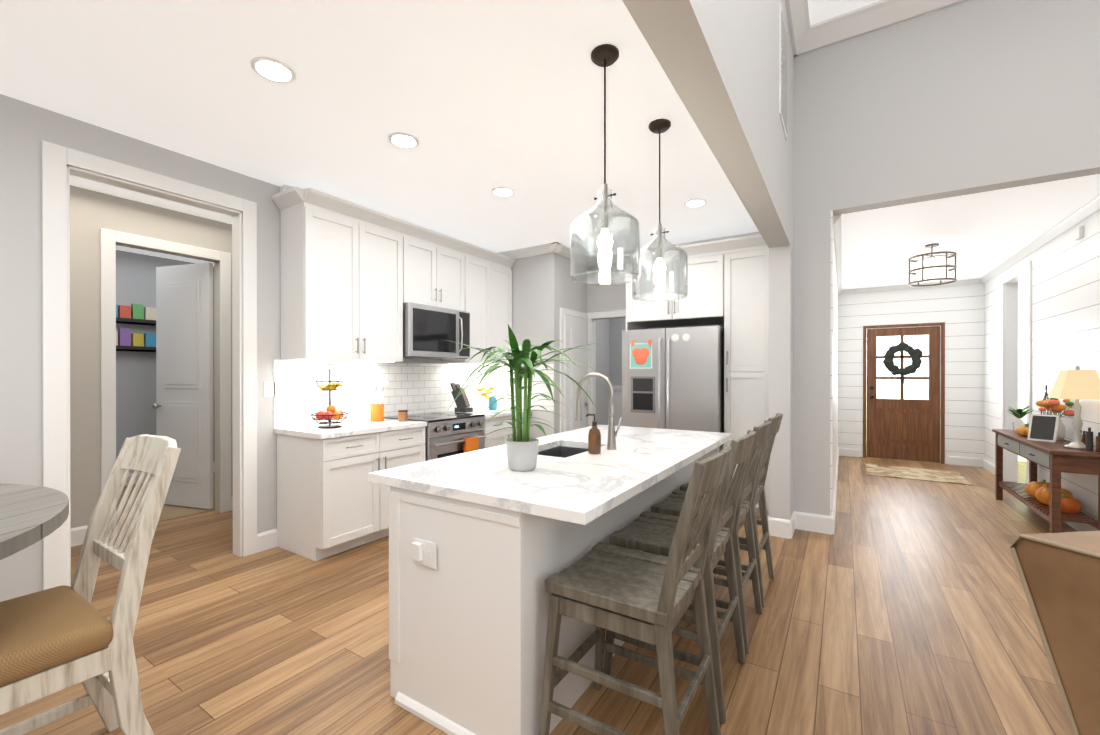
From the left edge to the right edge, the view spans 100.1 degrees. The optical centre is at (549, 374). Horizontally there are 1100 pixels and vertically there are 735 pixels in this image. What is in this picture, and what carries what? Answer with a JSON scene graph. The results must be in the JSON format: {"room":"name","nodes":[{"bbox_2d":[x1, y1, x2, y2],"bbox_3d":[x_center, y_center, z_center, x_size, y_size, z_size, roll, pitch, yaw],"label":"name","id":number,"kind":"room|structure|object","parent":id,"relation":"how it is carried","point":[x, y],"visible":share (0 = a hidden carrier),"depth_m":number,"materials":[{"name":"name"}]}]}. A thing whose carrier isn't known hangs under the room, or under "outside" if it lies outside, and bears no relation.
{"room":"kitchen and dining room","nodes":[
{"label":"kitchen and dining room","id":0,"kind":"room"},
{"bbox_2d":[70,185,232,527],"bbox_3d":[-3.608,-0.069,3.915,0.120,2.820,4.200,0,0,32],"label":"wall","id":1,"kind":"structure","parent":0,"point":[92,213],"depth_m":3.71,"materials":[{"name":"grey paint"}]},
{"bbox_2d":[71,525,87,546],"bbox_3d":[-3.911,1.272,3.317,0.016,0.140,1.000,0,0,32],"label":"baseboard","id":2,"kind":"structure","parent":1,"relation":"attached to","point":[78,535],"depth_m":3.62,"materials":[{"name":"white wood"}]},
{"bbox_2d":[100,228,230,537],"bbox_3d":[-3.389,0.075,4.132,0.018,2.530,0.940,0,0,32],"label":"door frame","id":3,"kind":"structure","parent":1,"relation":"attached to","point":[109,239],"depth_m":3.83,"materials":[{"name":"white wood"}]},
{"bbox_2d":[152,262,212,508],"bbox_3d":[-3.697,0.109,4.614,0.729,2.420,0.285,0,0,32],"label":"door","id":4,"kind":"structure","parent":1,"relation":"in","point":[183,405],"depth_m":4.58,"materials":[{"name":"white wood"}]},
{"bbox_2d":[231,496,232,510],"bbox_3d":[-3.054,1.269,4.663,0.016,0.140,0.310,0,0,32],"label":"baseboard","id":5,"kind":"structure","parent":1,"relation":"attached to","point":[231,496],"depth_m":4.53,"materials":[{"name":"white wood"}]},
{"bbox_2d":[116,250,214,473],"bbox_3d":[-5.464,-0.073,5.097,0.120,2.820,4.200,0,0,32],"label":"wall","id":6,"kind":"structure","parent":0,"point":[135,370],"depth_m":5.63,"materials":[{"name":"grey paint"}]},
{"bbox_2d":[116,304,155,351],"bbox_3d":[-4.946,-0.583,5.714,0.090,0.598,0.900,0,0,32],"label":"shelves","id":7,"kind":"object","parent":6,"relation":"attached to","point":[137,314],"visible":0.44,"depth_m":5.57,"materials":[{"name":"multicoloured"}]},
{"bbox_2d":[125,462,214,485],"bbox_3d":[-5.407,1.267,5.064,0.016,0.140,4.200,0,0,32],"label":"baseboard","id":8,"kind":"structure","parent":6,"relation":"attached to","point":[130,475],"depth_m":5.62,"materials":[{"name":"white wood"}]},
{"bbox_2d":[0,94,608,601],"bbox_3d":[-2.093,-0.069,3.781,0.120,2.820,11.800,0,0,32],"label":"wall","id":9,"kind":"structure","parent":0,"point":[26,128],"depth_m":2.53,"materials":[{"name":"grey paint"}]},
{"bbox_2d":[42,140,256,589],"bbox_3d":[-2.556,0.025,3.038,0.138,2.635,1.100,0,0,32],"label":"trim","id":10,"kind":"structure","parent":9,"relation":"attached to","point":[57,170],"depth_m":2.71,"materials":[{"name":"white wood"}]},
{"bbox_2d":[257,529,276,552],"bbox_3d":[-2.024,1.275,2.152,1.750,0.140,9.120,0,0,32],"label":"baseboard","id":11,"kind":"structure","parent":9,"relation":"attached to","point":[266,540],"depth_m":3.53,"materials":[{"name":"white wood"}]},
{"bbox_2d":[264,381,274,396],"bbox_3d":[-2.162,0.112,3.552,0.011,0.120,0.080,0,0,32],"label":"switch plate","id":12,"kind":"object","parent":9,"relation":"attached to","point":[269,386],"visible":1,"depth_m":3.55,"materials":[{"name":"white plastic"}]},
{"bbox_2d":[280,184,292,191],"bbox_3d":[-1.403,-1.436,4.671,0.085,0.090,2.550,0,0,32],"label":"crown molding","id":13,"kind":"structure","parent":9,"relation":"attached to","point":[284,187],"depth_m":3.60,"materials":[{"name":"white"}]},
{"bbox_2d":[276,187,411,361],"bbox_3d":[-1.709,-0.753,3.931,0.350,1.265,0.971,0,0,32],"label":"upper cabinet","id":14,"kind":"object","parent":9,"relation":"attached to","point":[354,277],"depth_m":3.68,"materials":[{"name":"white wood"}]},
{"bbox_2d":[273,359,488,427],"bbox_3d":[-1.449,0.146,4.675,0.006,0.535,2.600,0,0,32],"label":"tile backsplash","id":15,"kind":"structure","parent":9,"relation":"attached to","point":[300,396],"depth_m":4.25,"materials":[{"name":"white tile"}]},
{"bbox_2d":[412,223,467,311],"bbox_3d":[-1.264,-1.024,4.628,0.350,0.725,0.806,0,0,32],"label":"upper cabinet","id":16,"kind":"object","parent":9,"relation":"attached to","point":[439,262],"depth_m":4.56,"materials":[{"name":"white wood"}]},
{"bbox_2d":[403,302,469,358],"bbox_3d":[-1.206,-0.411,4.593,0.489,0.490,0.795,0,0,32],"label":"microwave","id":17,"kind":"object","parent":16,"relation":"attached to","point":[428,331],"visible":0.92,"depth_m":4.42,"materials":[{"name":"silver metal"}]},
{"bbox_2d":[442,243,511,364],"bbox_3d":[-0.843,-0.756,5.291,0.350,1.265,0.885,0,0,32],"label":"upper cabinet","id":18,"kind":"object","parent":9,"relation":"attached to","point":[489,272],"depth_m":5.18,"materials":[{"name":"white wood"}]},
{"bbox_2d":[0,0,757,265],"bbox_3d":[-2.355,-1.541,4.595,7.860,0.120,12.900,0,0,32],"label":"ceiling","id":19,"kind":"structure","parent":0,"point":[479,100],"depth_m":2.50,"materials":[{"name":"white paint"}]},
{"bbox_2d":[250,56,295,83],"bbox_3d":[-1.337,-1.469,2.228,0.189,0.011,0.189,0,0,26],"label":"recessed light","id":20,"kind":"object","parent":19,"relation":"in","point":[274,70],"depth_m":2.22,"materials":[{"name":"white plastic"}]},
{"bbox_2d":[388,132,418,148],"bbox_3d":[-0.921,-1.471,2.900,0.189,0.011,0.189,0,0,8],"label":"recessed light","id":21,"kind":"object","parent":19,"relation":"in","point":[398,139],"depth_m":2.88,"materials":[{"name":"white"}]},
{"bbox_2d":[491,187,514,196],"bbox_3d":[-0.378,-1.473,3.716,0.189,0.011,0.189,0,0,23],"label":"recessed light","id":22,"kind":"object","parent":19,"relation":"in","point":[498,191],"depth_m":3.70,"materials":[{"name":"white"}]},
{"bbox_2d":[570,44,639,285],"bbox_3d":[0.252,-0.957,2.119,0.320,1.035,0.320,0,0,32],"label":"pendant light","id":23,"kind":"object","parent":19,"relation":"hanging from","point":[604,55],"visible":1,"depth_m":2.10,"materials":[{"name":"clear glass"}]},
{"bbox_2d":[632,119,687,301],"bbox_3d":[0.647,-0.966,2.721,0.320,1.020,0.320,0,0,32],"label":"pendant light","id":24,"kind":"object","parent":19,"relation":"hanging from","point":[658,126],"visible":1,"depth_m":2.69,"materials":[{"name":"clear glass"}]},
{"bbox_2d":[684,198,706,207],"bbox_3d":[1.248,-1.474,3.961,0.189,0.011,0.189,0,0,23],"label":"recessed light","id":25,"kind":"object","parent":19,"relation":"in","point":[698,202],"depth_m":3.95,"materials":[{"name":"white"}]},
{"bbox_2d":[508,253,558,437],"bbox_3d":[-0.326,-0.074,5.560,0.950,2.820,0.100,0,0,32],"label":"wall","id":26,"kind":"structure","parent":0,"point":[535,300],"depth_m":5.37,"materials":[{"name":"grey paint"}]},
{"bbox_2d":[489,364,553,410],"bbox_3d":[-0.342,0.144,5.508,0.920,0.535,0.006,0,0,32],"label":"tile backsplash","id":27,"kind":"structure","parent":26,"relation":"attached to","point":[495,375],"depth_m":5.49,"materials":[{"name":"white tile"}]},
{"bbox_2d":[498,242,561,258],"bbox_3d":[-0.302,-1.438,5.432,0.945,0.090,0.085,0,0,32],"label":"crown molding","id":28,"kind":"structure","parent":26,"relation":"attached to","point":[557,248],"depth_m":5.35,"materials":[{"name":"white wood"}]},
{"bbox_2d":[0,456,1077,734],"bbox_3d":[0.208,1.391,3.564,13.300,0.100,13.900,0,0,32],"label":"floor","id":29,"kind":"structure","parent":0,"point":[894,606],"depth_m":2.36,"materials":[{"name":"brown wood"}]},
{"bbox_2d":[0,483,68,559],"bbox_3d":[-2.280,0.890,0.939,1.800,0.914,1.800,0,0,32],"label":"dining table","id":30,"kind":"object","parent":29,"relation":"on","point":[30,515],"visible":1,"depth_m":1.44,"materials":[{"name":"grey wood"}]},
{"bbox_2d":[0,434,180,734],"bbox_3d":[-1.610,0.791,1.414,0.500,1.126,0.698,0,0,32],"label":"dining chair","id":31,"kind":"object","parent":29,"relation":"on","point":[56,639],"visible":1,"depth_m":1.46,"materials":[{"name":"beige wood"}]},
{"bbox_2d":[277,424,426,560],"bbox_3d":[-1.615,0.898,3.831,0.620,0.884,0.955,0,0,32],"label":"base cabinet","id":32,"kind":"object","parent":29,"relation":"on","point":[331,500],"depth_m":3.47,"materials":[{"name":"white wood"}]},
{"bbox_2d":[274,418,425,439],"bbox_3d":[-1.613,0.435,3.820,0.635,0.038,0.980,0,0,32],"label":"countertop","id":33,"kind":"structure","parent":32,"relation":"on","point":[358,427],"depth_m":3.57,"materials":[{"name":"white stone"}]},
{"bbox_2d":[310,364,348,427],"bbox_3d":[-1.747,0.166,3.655,0.278,0.498,0.278,0,0,32],"label":"fruit basket","id":34,"kind":"object","parent":33,"relation":"on","point":[330,414],"visible":1,"depth_m":3.62,"materials":[{"name":"grey metal"}]},
{"bbox_2d":[366,378,388,421],"bbox_3d":[-1.546,0.223,4.114,0.205,0.382,0.186,0,0,32],"label":"utensil crock","id":35,"kind":"object","parent":33,"relation":"on","point":[377,412],"visible":1,"depth_m":4.07,"materials":[{"name":"orange ceramic"}]},
{"bbox_2d":[398,410,407,421],"bbox_3d":[-1.313,0.365,4.115,0.084,0.097,0.082,0,0,32],"label":"candle jar","id":36,"kind":"object","parent":33,"relation":"on","point":[402,415],"visible":1,"depth_m":4.08,"materials":[{"name":"orange glass"}]},
{"bbox_2d":[384,412,485,460],"bbox_3d":[-1.111,0.871,4.533,0.716,0.936,0.756,0,0,32],"label":"range","id":37,"kind":"object","parent":29,"relation":"on","point":[450,433],"visible":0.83,"depth_m":4.35,"materials":[{"name":"silver metal"}]},
{"bbox_2d":[484,416,529,447],"bbox_3d":[-0.718,0.894,5.240,0.620,0.884,0.845,0,0,32],"label":"base cabinet","id":38,"kind":"object","parent":29,"relation":"on","point":[497,438],"depth_m":4.93,"materials":[{"name":"white"}]},
{"bbox_2d":[456,408,522,419],"bbox_3d":[-0.713,0.432,5.233,0.635,0.038,0.850,0,0,32],"label":"countertop","id":39,"kind":"structure","parent":38,"relation":"on","point":[488,413],"depth_m":5.03,"materials":[{"name":"white stone"}]},
{"bbox_2d":[450,383,472,412],"bbox_3d":[-0.991,0.251,5.104,0.230,0.322,0.166,0,0,32],"label":"knife block","id":40,"kind":"object","parent":39,"relation":"on","point":[462,403],"visible":1,"depth_m":5.05,"materials":[{"name":"grey wood"}]},
{"bbox_2d":[477,386,496,409],"bbox_3d":[-0.733,0.274,5.392,0.203,0.274,0.239,0,0,32],"label":"vase","id":41,"kind":"object","parent":39,"relation":"on","point":[485,403],"visible":0.9,"depth_m":5.33,"materials":[{"name":"blue ceramic"}]},
{"bbox_2d":[372,445,693,734],"bbox_3d":[0.171,0.901,2.660,0.717,0.884,2.202,0,0,32],"label":"kitchen island","id":42,"kind":"object","parent":29,"relation":"on","point":[485,543],"depth_m":1.73,"materials":[{"name":"white wood"}]},
{"bbox_2d":[368,425,731,524],"bbox_3d":[0.260,0.438,2.628,1.050,0.038,2.220,0,0,32],"label":"island countertop","id":43,"kind":"structure","parent":42,"relation":"on","point":[578,489],"depth_m":1.98,"materials":[{"name":"white stone"}]},
{"bbox_2d":[446,325,600,470],"bbox_3d":[-0.117,0.108,2.071,0.729,0.623,0.703,0,0,32],"label":"bamboo plant","id":44,"kind":"object","parent":43,"relation":"on","point":[522,453],"visible":1,"depth_m":2.01,"materials":[{"name":"green plant"}]},
{"bbox_2d":[586,414,600,453],"bbox_3d":[0.229,0.314,2.457,0.088,0.210,0.066,0,0,32],"label":"soap dispenser","id":45,"kind":"object","parent":43,"relation":"on","point":[594,440],"visible":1,"depth_m":2.43,"materials":[{"name":"orange glass"}]},
{"bbox_2d":[575,372,621,449],"bbox_3d":[0.276,0.203,2.655,0.265,0.431,0.099,0,0,32],"label":"faucet","id":46,"kind":"object","parent":43,"relation":"on","point":[611,439],"visible":1,"depth_m":2.58,"materials":[{"name":"silver metal"}]},
{"bbox_2d":[538,445,731,734],"bbox_3d":[0.324,0.797,1.639,0.588,1.103,0.468,0,0,32],"label":"stool","id":47,"kind":"object","parent":29,"relation":"on","point":[647,597],"visible":1,"depth_m":1.55,"materials":[{"name":"grey wood"}]},
{"bbox_2d":[622,325,723,463],"bbox_3d":[1.347,0.433,4.852,0.965,1.790,0.836,0,0,32],"label":"fridge","id":48,"kind":"object","parent":29,"relation":"on","point":[672,378],"visible":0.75,"depth_m":4.50,"materials":[{"name":"silver metal"}]},
{"bbox_2d":[603,430,755,723],"bbox_3d":[0.606,0.796,2.082,0.588,1.103,0.468,0,0,32],"label":"stool","id":49,"kind":"object","parent":29,"relation":"on","point":[648,532],"visible":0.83,"depth_m":1.98,"materials":[{"name":"grey wood"}]},
{"bbox_2d":[651,420,771,653],"bbox_3d":[0.888,0.794,2.525,0.588,1.103,0.468,0,0,32],"label":"stool","id":50,"kind":"object","parent":29,"relation":"on","point":[671,504],"visible":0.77,"depth_m":2.41,"materials":[{"name":"grey wood"}]},
{"bbox_2d":[680,413,782,606],"bbox_3d":[1.170,0.793,2.968,0.588,1.103,0.468,0,0,32],"label":"stool","id":51,"kind":"object","parent":29,"relation":"on","point":[759,497],"visible":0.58,"depth_m":2.82,"materials":[{"name":"grey wood"}]},
{"bbox_2d":[720,234,768,516],"bbox_3d":[2.015,0.026,4.577,0.415,2.624,0.640,0,0,32],"label":"tall cabinet","id":52,"kind":"object","parent":29,"relation":"on","point":[728,283],"depth_m":4.32,"materials":[{"name":"white wood"}]},
{"bbox_2d":[865,464,971,484],"bbox_3d":[4.880,1.328,6.191,1.040,0.012,0.850,0,0,32],"label":"entry rug","id":53,"kind":"object","parent":29,"relation":"on","point":[951,477],"visible":1,"depth_m":6.11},
{"bbox_2d":[992,429,1099,532],"bbox_3d":[4.496,0.965,4.211,0.342,0.750,1.660,0,0,32],"label":"console table","id":54,"kind":"object","parent":29,"relation":"on","point":[1057,458],"visible":0.77,"depth_m":3.76,"materials":[{"name":"brown wood"}]},
{"bbox_2d":[1014,418,1024,430],"bbox_3d":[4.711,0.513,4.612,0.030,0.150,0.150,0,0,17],"label":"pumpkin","id":55,"kind":"object","parent":54,"relation":"on","point":[1018,422],"visible":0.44,"depth_m":4.62,"materials":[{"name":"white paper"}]},
{"bbox_2d":[1007,405,1033,430],"bbox_3d":[4.871,0.452,4.778,0.220,0.271,0.214,0,0,32],"label":"potted plant","id":56,"kind":"object","parent":54,"relation":"on","point":[1020,413],"visible":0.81,"depth_m":4.76,"materials":[{"name":"green plant"}]},
{"bbox_2d":[1016,424,1028,435],"bbox_3d":[4.562,0.528,4.405,0.161,0.120,0.160,0,0,32],"label":"pumpkin","id":57,"kind":"object","parent":54,"relation":"on","point":[1022,431],"visible":0.62,"depth_m":4.39,"materials":[{"name":"orange fabric"}]},
{"bbox_2d":[1027,414,1059,442],"bbox_3d":[4.387,0.473,4.096,0.078,0.236,0.180,0,0,-23],"label":"frame","id":58,"kind":"object","parent":54,"relation":"on","point":[1042,427],"visible":1,"depth_m":4.09,"materials":[{"name":"white wood"}]},
{"bbox_2d":[1041,385,1051,414],"bbox_3d":[4.762,0.342,4.420,0.095,0.485,0.095,0,0,32],"label":"cloche","id":59,"kind":"object","parent":54,"relation":"on","point":[1046,395],"visible":0.19,"depth_m":4.42,"materials":[{"name":"clear glass"}]},
{"bbox_2d":[1025,479,1081,513],"bbox_3d":[4.399,1.043,4.020,0.257,0.181,0.725,0,0,32],"label":"pumpkins","id":60,"kind":"object","parent":54,"relation":"on","point":[1039,492],"visible":0.81,"depth_m":3.96,"materials":[{"name":"orange"}]},
{"bbox_2d":[1036,398,1074,439],"bbox_3d":[4.578,0.392,4.165,0.264,0.393,0.280,0,0,32],"label":"vase","id":61,"kind":"object","parent":54,"relation":"on","point":[1054,406],"visible":0.77,"depth_m":4.13,"materials":[{"name":"white ceramic"}]},
{"bbox_2d":[1048,366,1099,449],"bbox_3d":[4.228,0.261,3.693,0.270,0.659,0.270,0,0,32],"label":"table lamp","id":62,"kind":"object","parent":54,"relation":"on","point":[1077,383],"visible":0.96,"depth_m":3.64,"materials":[{"name":"beige fabric"}]},
{"bbox_2d":[1082,427,1099,451],"bbox_3d":[4.195,0.501,3.548,0.040,0.180,0.096,0,0,-12],"label":"bottle","id":63,"kind":"object","parent":54,"relation":"on","point":[1087,439],"depth_m":3.56,"materials":[{"name":"black glass"}]},
{"bbox_2d":[1010,531,1099,734],"bbox_3d":[1.615,0.784,0.576,1.020,1.071,1.121,0,0,-8],"label":"leather recliner","id":64,"kind":"object","parent":29,"relation":"on","point":[1059,574],"visible":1,"depth_m":0.97,"materials":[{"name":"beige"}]},
{"bbox_2d":[559,255,586,432],"bbox_3d":[0.247,-0.074,5.669,0.100,2.820,0.700,0,0,32],"label":"wall","id":65,"kind":"structure","parent":0,"point":[572,295],"depth_m":5.55,"materials":[{"name":"grey paint"}]},
{"bbox_2d":[556,245,589,264],"bbox_3d":[0.276,-1.439,5.540,0.085,0.090,0.660,0,0,32],"label":"crown molding","id":66,"kind":"structure","parent":65,"relation":"attached to","point":[565,250],"depth_m":5.43,"materials":[{"name":"white wood"}]},
{"bbox_2d":[564,315,587,431],"bbox_3d":[0.335,0.310,5.638,0.080,2.035,0.550,0,0,32],"label":"pantry door","id":67,"kind":"structure","parent":65,"relation":"in","point":[575,331],"depth_m":5.57,"materials":[{"name":"white wood"}]},
{"bbox_2d":[609,318,625,385],"bbox_3d":[2.461,-0.080,7.946,3.330,2.820,0.120,0,0,32],"label":"wall","id":68,"kind":"structure","parent":0,"point":[617,326],"depth_m":8.66,"materials":[{"name":"grey paint"}]},
{"bbox_2d":[608,386,621,425],"bbox_3d":[2.438,0.770,7.856,3.250,1.120,0.060,0,0,32],"label":"trim","id":69,"kind":"structure","parent":68,"relation":"attached to","point":[617,390],"depth_m":8.60,"materials":[{"name":"white"}]},
{"bbox_2d":[587,261,723,425],"bbox_3d":[1.011,-0.074,5.669,3.330,2.820,0.120,0,0,32],"label":"wall","id":70,"kind":"structure","parent":0,"point":[602,298],"depth_m":5.79,"materials":[{"name":"grey paint"}]},
{"bbox_2d":[560,307,625,432],"bbox_3d":[0.618,0.271,5.517,0.750,2.130,0.800,0,0,32],"label":"door frame","id":71,"kind":"structure","parent":70,"relation":"attached to","point":[592,316],"depth_m":5.87,"materials":[{"name":"white wood"}]},
{"bbox_2d":[585,231,759,265],"bbox_3d":[1.407,-1.438,5.291,2.260,0.090,0.085,0,0,32],"label":"crown molding","id":72,"kind":"structure","parent":70,"relation":"attached to","point":[593,260],"depth_m":5.26,"materials":[{"name":"white wood"}]},
{"bbox_2d":[624,239,723,328],"bbox_3d":[1.416,-0.924,4.956,0.995,0.725,0.640,0,0,32],"label":"upper cabinet","id":73,"kind":"object","parent":70,"relation":"attached to","point":[704,301],"depth_m":4.64,"materials":[{"name":"white wood"}]},
{"bbox_2d":[622,0,793,252],"bbox_3d":[-0.189,-1.975,0.530,0.160,1.850,8.370,0,0,32],"label":"header beam","id":74,"kind":"structure","parent":0,"point":[718,60],"depth_m":2.06,"materials":[{"name":"grey paint"}]},
{"bbox_2d":[779,1,787,140],"bbox_3d":[1.663,-2.133,3.275,0.014,0.750,0.430,0,0,32],"label":"return air vent","id":75,"kind":"object","parent":74,"relation":"attached to","point":[783,77],"visible":1,"depth_m":3.19,"materials":[{"name":"white"}]},
{"bbox_2d":[769,245,793,519],"bbox_3d":[1.978,0.141,3.939,0.160,2.400,0.300,0,0,32],"label":"pilaster","id":76,"kind":"object","parent":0,"point":[781,322],"visible":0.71,"depth_m":3.81,"materials":[{"name":"grey"}]},
{"bbox_2d":[793,211,830,515],"bbox_3d":[3.365,-0.075,5.861,0.435,2.820,4.428,0,0,32],"label":"wall","id":77,"kind":"structure","parent":0,"point":[811,387],"depth_m":3.95,"materials":[{"name":"grey paint"}]},
{"bbox_2d":[768,511,831,538],"bbox_3d":[2.090,1.266,3.862,0.466,0.150,0.316,0,0,32],"label":"baseboard","id":78,"kind":"structure","parent":77,"relation":"attached to","point":[785,528],"depth_m":3.88,"materials":[{"name":"white wood"}]},
{"bbox_2d":[830,210,837,515],"bbox_3d":[3.556,-0.024,5.741,0.015,2.720,4.425,0,0,32],"label":"wall","id":79,"kind":"structure","parent":77,"relation":"attached to","point":[834,377],"depth_m":4.27,"materials":[{"name":"white paint"}]},
{"bbox_2d":[832,447,839,533],"bbox_3d":[3.567,1.271,5.734,0.016,0.130,4.430,0,0,32],"label":"baseboard","id":80,"kind":"structure","parent":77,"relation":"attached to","point":[836,477],"depth_m":4.59,"materials":[{"name":"white wood"}]},
{"bbox_2d":[833,215,842,294],"bbox_3d":[3.629,-1.349,5.783,0.060,0.070,4.270,0,0,32],"label":"crown molding","id":81,"kind":"structure","parent":77,"relation":"attached to","point":[837,218],"depth_m":4.91,"materials":[{"name":"white wood"}]},
{"bbox_2d":[808,0,879,24],"bbox_3d":[2.081,-2.957,-0.823,5.440,0.120,8.530,0,0,32],"label":"ceiling","id":82,"kind":"structure","parent":0,"point":[821,10],"depth_m":3.65,"materials":[{"name":"white paint"}]},
{"bbox_2d":[838,283,983,463],"bbox_3d":[5.537,-0.028,7.173,1.790,2.720,0.120,0,0,32],"label":"wall","id":83,"kind":"structure","parent":0,"point":[958,310],"depth_m":6.89,"materials":[{"name":"white wood"}]},
{"bbox_2d":[839,448,859,456],"bbox_3d":[4.888,1.266,7.510,0.275,0.130,0.016,0,0,32],"label":"baseboard","id":84,"kind":"structure","parent":83,"relation":"attached to","point":[851,452],"depth_m":7.51,"materials":[{"name":"white wood"}]},
{"bbox_2d":[866,326,939,462],"bbox_3d":[5.473,0.297,7.157,0.910,2.060,0.128,0,0,32],"label":"front door","id":85,"kind":"structure","parent":83,"relation":"in","point":[903,421],"depth_m":7.17,"materials":[{"name":"brown wood"}]},
{"bbox_2d":[883,342,922,382],"bbox_3d":[5.455,-0.188,7.130,0.498,0.640,0.056,0,0,32],"label":"wreath","id":86,"kind":"object","parent":85,"relation":"hanging from","point":[912,368],"visible":1,"depth_m":7.12,"materials":[{"name":"grey"}]},
{"bbox_2d":[863,322,944,463],"bbox_3d":[5.464,0.274,7.143,1.010,2.115,0.012,0,0,32],"label":"door frame","id":87,"kind":"structure","parent":83,"relation":"attached to","point":[942,324],"depth_m":6.95,"materials":[{"name":"brown wood"}]},
{"bbox_2d":[844,278,978,293],"bbox_3d":[5.493,-1.353,7.091,1.620,0.070,0.060,0,0,32],"label":"crown molding","id":88,"kind":"structure","parent":83,"relation":"attached to","point":[966,281],"depth_m":7.11,"materials":[{"name":"white wood"}]},
{"bbox_2d":[948,456,981,466],"bbox_3d":[6.080,1.268,6.751,0.375,0.130,0.016,0,0,32],"label":"baseboard","id":89,"kind":"structure","parent":83,"relation":"attached to","point":[952,460],"depth_m":6.74,"materials":[{"name":"white wood"}]},
{"bbox_2d":[794,0,1099,216],"bbox_3d":[4.329,-0.781,2.713,5.440,4.250,0.160,0,0,32],"label":"wall","id":90,"kind":"structure","parent":0,"point":[967,97],"depth_m":3.46,"materials":[{"name":"grey paint"}]},
{"bbox_2d":[785,0,812,56],"bbox_3d":[-0.066,-2.830,0.450,0.130,0.140,8.370,0,0,32],"label":"crown molding","id":91,"kind":"structure","parent":90,"relation":"attached to","point":[806,37],"depth_m":3.73,"materials":[{"name":"white"}]},
{"bbox_2d":[809,0,966,51],"bbox_3d":[4.382,-2.836,2.502,5.130,0.140,0.130,0,0,32],"label":"crown molding","id":92,"kind":"structure","parent":90,"relation":"attached to","point":[880,14],"depth_m":3.66,"materials":[{"name":"white"}]},
{"bbox_2d":[841,174,1099,289],"bbox_3d":[4.359,-1.433,5.318,1.790,0.100,4.270,0,0,32],"label":"ceiling","id":93,"kind":"structure","parent":0,"point":[981,234],"depth_m":4.38,"materials":[{"name":"white paint"}]},
{"bbox_2d":[908,243,956,286],"bbox_3d":[4.061,-1.178,4.898,0.401,0.409,0.401,0,0,32],"label":"ceiling fixture","id":94,"kind":"object","parent":93,"relation":"attached to","point":[932,269],"visible":1,"depth_m":4.81,"materials":[{"name":"brown metal"}]},
{"bbox_2d":[984,210,1099,520],"bbox_3d":[5.154,-0.022,4.792,0.120,2.720,4.550,0,0,32],"label":"wall","id":95,"kind":"structure","parent":0,"point":[1065,301],"depth_m":4.31,"materials":[{"name":"white wood"}]},
{"bbox_2d":[982,458,994,474],"bbox_3d":[6.009,1.269,6.266,0.016,0.130,0.910,0,0,32],"label":"baseboard","id":96,"kind":"structure","parent":95,"relation":"attached to","point":[989,466],"depth_m":6.38,"materials":[{"name":"white wood"}]},
{"bbox_2d":[1001,260,1031,483],"bbox_3d":[5.524,0.052,5.392,0.138,2.570,1.080,0,0,32],"label":"door frame","id":97,"kind":"structure","parent":95,"relation":"attached to","point":[1009,341],"depth_m":5.75,"materials":[{"name":"white wood"}]},
{"bbox_2d":[979,195,1099,283],"bbox_3d":[5.088,-1.347,4.854,0.060,0.070,4.270,0,0,32],"label":"crown molding","id":98,"kind":"structure","parent":95,"relation":"attached to","point":[1090,208],"depth_m":4.46,"materials":[{"name":"white wood"}]},
{"bbox_2d":[1074,226,1083,240],"bbox_3d":[4.524,-1.210,3.939,0.030,0.100,0.100,0,0,32],"label":"doorbell chime","id":99,"kind":"object","parent":95,"relation":"attached to","point":[1079,233],"visible":1,"depth_m":3.91,"materials":[{"name":"white plastic"}]},
{"bbox_2d":[1063,521,1097,531],"bbox_3d":[4.573,1.275,4.010,0.016,0.130,2.280,0,0,32],"label":"baseboard","id":100,"kind":"structure","parent":95,"relation":"attached to","point":[1080,527],"depth_m":3.89,"materials":[{"name":"white wood"}]},
{"label":"outside","id":101,"kind":"structure","parent":0,"visible":0},
{"bbox_2d":[866,278,1026,461],"bbox_3d":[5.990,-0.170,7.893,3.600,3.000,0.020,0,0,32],"label":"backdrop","id":102,"kind":"structure","parent":101,"point":[1022,344],"depth_m":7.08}
]}

